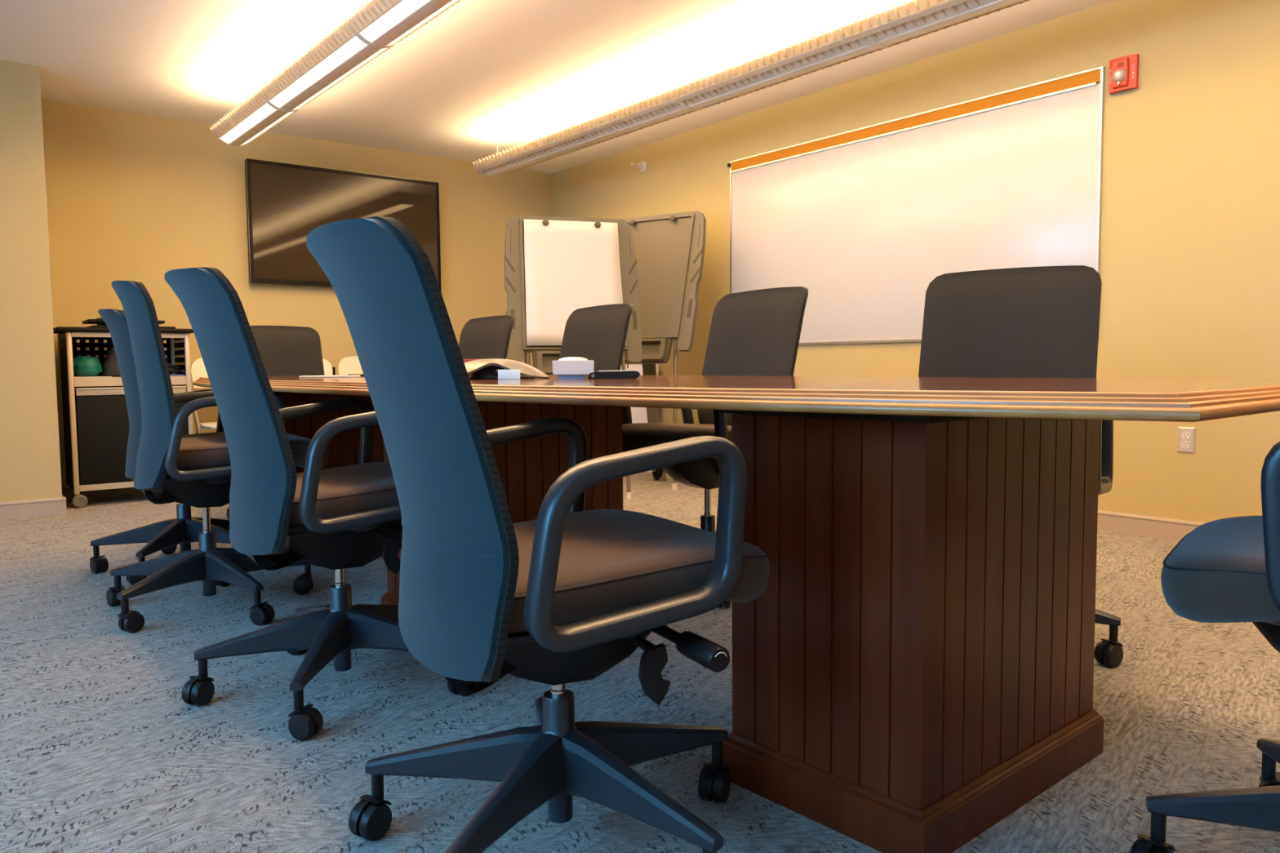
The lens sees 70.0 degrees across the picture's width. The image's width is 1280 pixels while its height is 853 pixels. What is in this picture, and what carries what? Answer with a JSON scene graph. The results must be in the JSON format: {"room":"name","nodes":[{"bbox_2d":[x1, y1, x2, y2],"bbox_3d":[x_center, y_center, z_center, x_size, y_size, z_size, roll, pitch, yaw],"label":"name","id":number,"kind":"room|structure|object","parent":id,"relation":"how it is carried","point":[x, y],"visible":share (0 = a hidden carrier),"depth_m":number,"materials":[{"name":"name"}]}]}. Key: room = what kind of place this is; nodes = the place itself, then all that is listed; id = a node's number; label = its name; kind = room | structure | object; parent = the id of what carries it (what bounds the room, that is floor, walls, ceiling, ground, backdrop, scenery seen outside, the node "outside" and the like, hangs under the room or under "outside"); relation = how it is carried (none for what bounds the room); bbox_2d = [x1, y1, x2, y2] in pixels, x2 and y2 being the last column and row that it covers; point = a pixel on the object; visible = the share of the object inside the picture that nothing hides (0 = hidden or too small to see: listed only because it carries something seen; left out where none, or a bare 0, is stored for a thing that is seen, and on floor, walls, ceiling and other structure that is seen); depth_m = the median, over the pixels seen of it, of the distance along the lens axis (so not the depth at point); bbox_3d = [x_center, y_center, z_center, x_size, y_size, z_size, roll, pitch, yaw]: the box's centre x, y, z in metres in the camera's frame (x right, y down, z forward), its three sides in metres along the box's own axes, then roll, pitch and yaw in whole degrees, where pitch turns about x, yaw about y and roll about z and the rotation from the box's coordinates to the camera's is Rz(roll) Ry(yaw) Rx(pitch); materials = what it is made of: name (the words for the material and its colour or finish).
{"room":"conference room","nodes":[
{"label":"conference room","id":0,"kind":"room"},
{"bbox_2d":[0,59,62,502],"bbox_3d":[-4.576,-0.670,4.361,2.919,2.426,0.714,-4,5,-38],"label":"wall","id":1,"kind":"structure","parent":0,"point":[30,458],"depth_m":4.91,"materials":[{"name":"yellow paint"}]},
{"bbox_2d":[0,497,66,519],"bbox_3d":[-4.331,0.510,4.160,2.935,0.094,0.017,-4,5,-38],"label":"baseboard","id":2,"kind":"structure","parent":1,"relation":"attached to","point":[49,506],"depth_m":4.96,"materials":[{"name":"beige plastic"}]},
{"bbox_2d":[62,495,66,514],"bbox_3d":[-3.412,0.421,5.345,0.017,0.094,0.730,-4,5,-38],"label":"baseboard","id":3,"kind":"structure","parent":1,"relation":"attached to","point":[64,511],"depth_m":5.06,"materials":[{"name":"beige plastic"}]},
{"bbox_2d":[41,99,552,483],"bbox_3d":[-3.423,-0.779,5.807,6.770,2.426,0.120,-4,5,-38],"label":"wall","id":4,"kind":"structure","parent":0,"point":[135,197],"depth_m":6.07,"materials":[{"name":"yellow paint"}]},
{"bbox_2d":[61,483,142,497],"bbox_3d":[-2.180,0.312,6.776,3.731,0.094,0.017,-4,5,-38],"label":"baseboard","id":5,"kind":"structure","parent":4,"relation":"attached to","point":[128,490],"depth_m":5.81,"materials":[{"name":"beige plastic"}]},
{"bbox_2d":[244,158,441,292],"bbox_3d":[-2.127,-1.434,6.680,1.419,0.839,0.068,-4,5,-38],"label":"television","id":6,"kind":"object","parent":4,"relation":"attached to","point":[286,202],"visible":0.82,"depth_m":6.47,"materials":[{"name":"black"}]},
{"bbox_2d":[0,0,1113,173],"bbox_3d":[-0.472,-1.819,2.102,6.890,0.100,9.484,-4,5,-38],"label":"ceiling","id":7,"kind":"structure","parent":0,"point":[518,72],"depth_m":4.82,"materials":[{"name":"white paint"}]},
{"bbox_2d":[208,0,460,146],"bbox_3d":[-0.570,-1.701,3.168,0.284,0.279,6.106,-4,5,-38],"label":"linear pendant light","id":8,"kind":"object","parent":7,"relation":"hanging from","point":[376,27],"visible":1,"depth_m":4.14,"materials":[{"name":"white metal"}]},
{"bbox_2d":[472,0,1029,177],"bbox_3d":[0.966,-1.781,4.029,0.284,0.264,6.606,-4,5,-38],"label":"linear pendant light","id":9,"kind":"object","parent":7,"relation":"hanging from","point":[916,19],"visible":1,"depth_m":4.40,"materials":[{"name":"white metal"}]},
{"bbox_2d":[0,471,1279,852],"bbox_3d":[-0.449,0.701,2.273,6.890,0.100,9.484,-4,5,-38],"label":"floor","id":10,"kind":"structure","parent":0,"point":[102,750],"depth_m":2.06,"materials":[{"name":"carpet"}]},
{"bbox_2d":[53,326,193,507],"bbox_3d":[-3.137,-0.072,5.584,0.731,1.040,0.467,-4,5,-38],"label":"rolling cart","id":11,"kind":"object","parent":10,"relation":"on","point":[95,420],"visible":0.66,"depth_m":5.36,"materials":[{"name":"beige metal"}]},
{"bbox_2d":[74,376,111,377],"bbox_3d":[-3.241,-0.293,5.387,0.200,0.004,0.180,-4,5,-38],"label":"paper sheet","id":12,"kind":"object","parent":11,"relation":"on","point":[74,376],"visible":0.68,"depth_m":5.33,"materials":[{"name":"grey paper"}]},
{"bbox_2d":[72,355,102,376],"bbox_3d":[-3.261,-0.355,5.380,0.165,0.120,0.178,-4,5,-38],"label":"bag","id":13,"kind":"object","parent":12,"relation":"on","point":[83,366],"visible":0.85,"depth_m":5.33,"materials":[{"name":"fabric"}]},
{"bbox_2d":[101,348,120,377],"bbox_3d":[-3.116,-0.390,5.520,0.244,0.175,0.250,-4,5,-38],"label":"camera bag","id":14,"kind":"object","parent":11,"relation":"on","point":[110,367],"visible":0.29,"depth_m":5.40,"materials":[{"name":"grey fabric"}]},
{"bbox_2d":[86,324,175,328],"bbox_3d":[-3.104,-0.600,5.568,0.440,0.014,0.300,-4,5,-38],"label":"tray","id":15,"kind":"object","parent":11,"relation":"on","point":[93,326],"visible":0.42,"depth_m":5.40,"materials":[{"name":"black plastic"}]},
{"bbox_2d":[82,317,164,325],"bbox_3d":[-3.132,-0.629,5.544,0.400,0.046,0.280,-4,5,-38],"label":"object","id":16,"kind":"object","parent":15,"relation":"on","point":[99,322],"visible":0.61,"depth_m":5.40,"materials":[{"name":"black"}]},
{"bbox_2d":[167,363,182,373],"bbox_3d":[-2.956,-0.364,5.681,0.204,0.075,0.094,-4,5,-38],"label":"cable bundle","id":17,"kind":"object","parent":11,"relation":"on","point":[173,368],"visible":0.43,"depth_m":5.71,"materials":[{"name":"black rubber"}]},
{"bbox_2d":[169,374,184,376],"bbox_3d":[-2.922,-0.314,5.615,0.195,0.010,0.160,-4,5,-38],"label":"folder","id":18,"kind":"object","parent":11,"relation":"on","point":[170,375],"visible":0.44,"depth_m":5.59,"materials":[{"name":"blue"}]},
{"bbox_2d":[89,308,257,585],"bbox_3d":[-1.831,0.052,3.691,0.710,1.026,0.661,-3,5,-33],"label":"office chair","id":19,"kind":"object","parent":10,"relation":"on","point":[165,535],"visible":0.5,"depth_m":3.56,"materials":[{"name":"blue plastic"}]},
{"bbox_2d":[191,357,217,433],"bbox_3d":[-2.573,-0.013,5.812,0.467,0.868,0.506,-4,5,-38],"label":"folding chair","id":20,"kind":"object","parent":10,"relation":"on","point":[197,368],"visible":0.2,"depth_m":5.78,"materials":[{"name":"beige plastic"}]},
{"bbox_2d":[106,280,328,632],"bbox_3d":[-1.399,0.070,3.040,0.681,1.071,0.702,-3,5,-32],"label":"office chair","id":21,"kind":"object","parent":10,"relation":"on","point":[198,468],"visible":0.79,"depth_m":2.85,"materials":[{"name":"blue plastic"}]},
{"bbox_2d":[226,325,324,519],"bbox_3d":[-1.921,-0.039,4.960,0.637,1.037,0.678,-3,5,-36],"label":"office chair","id":22,"kind":"object","parent":10,"relation":"on","point":[283,350],"visible":0.17,"depth_m":5.17,"materials":[{"name":"grey fabric"}]},
{"bbox_2d":[164,266,471,741],"bbox_3d":[-0.783,0.144,2.276,0.678,1.016,0.690,-3,5,-34],"label":"office chair","id":23,"kind":"object","parent":10,"relation":"on","point":[338,518],"visible":0.73,"depth_m":2.06,"materials":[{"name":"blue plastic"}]},
{"bbox_2d":[322,358,333,374],"bbox_3d":[-2.205,-0.037,6.105,0.467,0.868,0.506,-4,5,-38],"label":"folding chair","id":24,"kind":"object","parent":10,"relation":"on","point":[327,366],"visible":0.14,"depth_m":6.31,"materials":[{"name":"beige plastic"}]},
{"bbox_2d":[332,355,363,374],"bbox_3d":[-1.836,-0.060,6.397,0.467,0.868,0.506,-4,5,-38],"label":"folding chair","id":25,"kind":"object","parent":10,"relation":"on","point":[348,365],"visible":0.16,"depth_m":6.41,"materials":[{"name":"beige plastic"}]},
{"bbox_2d":[458,315,515,359],"bbox_3d":[-0.947,-0.025,4.500,0.664,1.048,0.697,-4,5,-38],"label":"office chair","id":26,"kind":"object","parent":10,"relation":"on","point":[486,337],"visible":0.13,"depth_m":4.61,"materials":[{"name":"grey plastic"}]},
{"bbox_2d":[306,216,769,852],"bbox_3d":[-0.145,0.201,1.486,0.708,0.992,0.680,-3,4,-28],"label":"office chair","id":27,"kind":"object","parent":10,"relation":"on","point":[566,594],"visible":1,"depth_m":1.31,"materials":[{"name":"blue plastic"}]},
{"bbox_2d":[504,215,642,499],"bbox_3d":[-0.400,-0.400,5.426,0.803,1.666,0.327,-2,4,-18],"label":"easel","id":28,"kind":"object","parent":10,"relation":"on","point":[543,356],"visible":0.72,"depth_m":5.27,"materials":[{"name":"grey plastic"}]},
{"bbox_2d":[535,351,560,373],"bbox_3d":[-0.360,-0.373,5.302,0.489,0.130,0.063,-2,4,-18],"label":"marker tray","id":29,"kind":"object","parent":28,"relation":"on","point":[544,359],"depth_m":5.24,"materials":[{"name":"grey plastic"}]},
{"bbox_2d":[524,218,626,345],"bbox_3d":[-0.383,-0.837,5.330,0.590,0.729,0.110,-2,4,-18],"label":"paper pad","id":30,"kind":"object","parent":28,"relation":"attached to","point":[570,266],"visible":0.8,"depth_m":5.32,"materials":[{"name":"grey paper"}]},
{"bbox_2d":[559,303,633,372],"bbox_3d":[-0.387,0.007,3.869,0.687,1.060,0.651,-3,5,-35],"label":"office chair","id":31,"kind":"object","parent":10,"relation":"on","point":[598,334],"visible":0.2,"depth_m":3.98,"materials":[{"name":"grey plastic"}]},
{"bbox_2d":[620,364,658,472],"bbox_3d":[-0.150,-0.079,7.070,0.082,0.798,0.840,-4,5,-38],"label":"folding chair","id":32,"kind":"object","parent":10,"relation":"on","point":[639,415],"visible":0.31,"depth_m":6.89,"materials":[{"name":"white plastic"}]},
{"bbox_2d":[619,210,706,489],"bbox_3d":[0.033,-0.509,6.048,0.803,1.792,0.384,2,5,32],"label":"easel","id":33,"kind":"object","parent":10,"relation":"on","point":[669,248],"visible":0.57,"depth_m":5.93,"materials":[{"name":"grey plastic"}]},
{"bbox_2d":[625,337,668,361],"bbox_3d":[-0.045,-0.495,5.922,0.489,0.145,0.084,2,5,32],"label":"marker tray","id":34,"kind":"object","parent":33,"relation":"on","point":[654,349],"depth_m":5.83,"materials":[{"name":"grey plastic"}]},
{"bbox_2d":[622,286,808,607],"bbox_3d":[0.219,0.035,3.295,0.667,1.076,0.672,-3,5,-34],"label":"office chair","id":35,"kind":"object","parent":10,"relation":"on","point":[756,332],"visible":0.38,"depth_m":3.30,"materials":[{"name":"grey plastic"}]},
{"bbox_2d":[192,374,1279,852],"bbox_3d":[-0.411,0.226,2.916,1.220,0.760,4.175,-4,5,-40],"label":"conference table","id":36,"kind":"object","parent":10,"relation":"on","point":[913,665],"visible":0.69,"depth_m":1.58,"materials":[{"name":"brown wood"}]},
{"bbox_2d":[298,375,360,377],"bbox_3d":[-1.199,-0.194,3.544,0.220,0.006,0.180,-2,4,-16],"label":"pad","id":37,"kind":"object","parent":36,"relation":"on","point":[301,376],"visible":0.99,"depth_m":3.46,"materials":[{"name":"grey paper"}]},
{"bbox_2d":[347,373,364,376],"bbox_3d":[-1.145,-0.218,3.875,0.160,0.008,0.120,-3,4,-28],"label":"notebook","id":38,"kind":"object","parent":36,"relation":"on","point":[361,375],"visible":0.24,"depth_m":3.81,"materials":[{"name":"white paper"}]},
{"bbox_2d":[462,359,477,375],"bbox_3d":[-0.620,-0.200,3.142,0.150,0.062,0.101,-1,4,-2],"label":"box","id":39,"kind":"object","parent":36,"relation":"on","point":[464,360],"visible":0.02,"depth_m":3.09,"materials":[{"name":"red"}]},
{"bbox_2d":[464,358,549,379],"bbox_3d":[-0.406,-0.171,2.702,0.298,0.060,0.327,1,4,21],"label":"book","id":40,"kind":"object","parent":36,"relation":"on","point":[479,369],"visible":0.82,"depth_m":2.64,"materials":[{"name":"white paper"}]},
{"bbox_2d":[497,369,519,379],"bbox_3d":[-0.368,-0.146,2.568,0.062,0.028,0.006,-1,4,-2],"label":"sticky note","id":41,"kind":"object","parent":36,"relation":"on","point":[502,374],"visible":1,"depth_m":2.57,"materials":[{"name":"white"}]},
{"bbox_2d":[551,356,594,378],"bbox_3d":[-0.191,-0.168,2.608,0.117,0.062,0.117,-1,4,-4],"label":"sensor box","id":42,"kind":"object","parent":36,"relation":"on","point":[571,367],"visible":0.92,"depth_m":2.55,"materials":[{"name":"grey plastic"}]},
{"bbox_2d":[587,370,639,378],"bbox_3d":[-0.074,-0.146,2.565,0.144,0.022,0.102,-1,4,-2],"label":"case","id":43,"kind":"object","parent":36,"relation":"on","point":[600,374],"visible":0.99,"depth_m":2.52,"materials":[{"name":"black plastic"}]},
{"bbox_2d":[918,265,1123,667],"bbox_3d":[0.978,0.078,2.526,0.659,1.076,0.681,2,5,32],"label":"office chair","id":44,"kind":"object","parent":10,"relation":"on","point":[1041,322],"visible":0.31,"depth_m":2.69,"materials":[{"name":"grey plastic"}]},
{"bbox_2d":[1129,441,1279,852],"bbox_3d":[1.096,0.199,1.247,0.706,1.007,0.659,2,5,37],"label":"office chair","id":45,"kind":"object","parent":10,"relation":"on","point":[1224,570],"visible":1,"depth_m":1.29,"materials":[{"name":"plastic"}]},
{"bbox_2d":[551,0,1279,522],"bbox_3d":[2.188,-0.727,4.289,0.120,2.426,9.484,-4,5,-38],"label":"wall","id":46,"kind":"structure","parent":0,"point":[1189,268],"depth_m":4.08,"materials":[{"name":"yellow paint"}]},
{"bbox_2d":[630,160,647,172],"bbox_3d":[-0.016,-1.936,6.783,0.112,0.080,0.080,-4,5,-38],"label":"sprinkler head","id":47,"kind":"object","parent":46,"relation":"attached to","point":[642,166],"visible":1,"depth_m":6.79},
{"bbox_2d":[727,66,1105,345],"bbox_3d":[1.361,-1.093,5.181,0.030,1.230,2.454,-4,5,-38],"label":"whiteboard","id":48,"kind":"object","parent":46,"relation":"attached to","point":[864,220],"visible":0.84,"depth_m":5.00,"materials":[{"name":"plastic"}]},
{"bbox_2d":[1108,53,1138,94],"bbox_3d":[2.159,-1.586,4.102,0.072,0.146,0.120,-4,5,-38],"label":"fire alarm","id":49,"kind":"object","parent":46,"relation":"attached to","point":[1123,70],"visible":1,"depth_m":4.08,"materials":[{"name":"red plastic"}]},
{"bbox_2d":[1097,510,1206,541],"bbox_3d":[2.145,0.440,4.325,0.017,0.094,9.244,-4,5,-38],"label":"baseboard","id":50,"kind":"structure","parent":46,"relation":"attached to","point":[1165,528],"depth_m":4.14,"materials":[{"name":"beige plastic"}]},
{"bbox_2d":[1177,426,1195,453],"bbox_3d":[2.387,0.059,3.996,0.010,0.114,0.072,-4,5,-38],"label":"power outlet","id":51,"kind":"object","parent":46,"relation":"attached to","point":[1186,437],"visible":1,"depth_m":3.99,"materials":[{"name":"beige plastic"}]},
{"bbox_2d":[1181,440,1190,448],"bbox_3d":[2.385,0.079,3.995,0.003,0.031,0.033,-4,5,-38],"label":"receptacle","id":52,"kind":"object","parent":51,"relation":"attached to","point":[1184,444],"depth_m":3.99,"materials":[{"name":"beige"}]},
{"bbox_2d":[1182,431,1190,439],"bbox_3d":[2.385,0.039,3.993,0.003,0.031,0.033,-4,5,-38],"label":"receptacle","id":53,"kind":"object","parent":51,"relation":"attached to","point":[1185,435],"depth_m":3.99,"materials":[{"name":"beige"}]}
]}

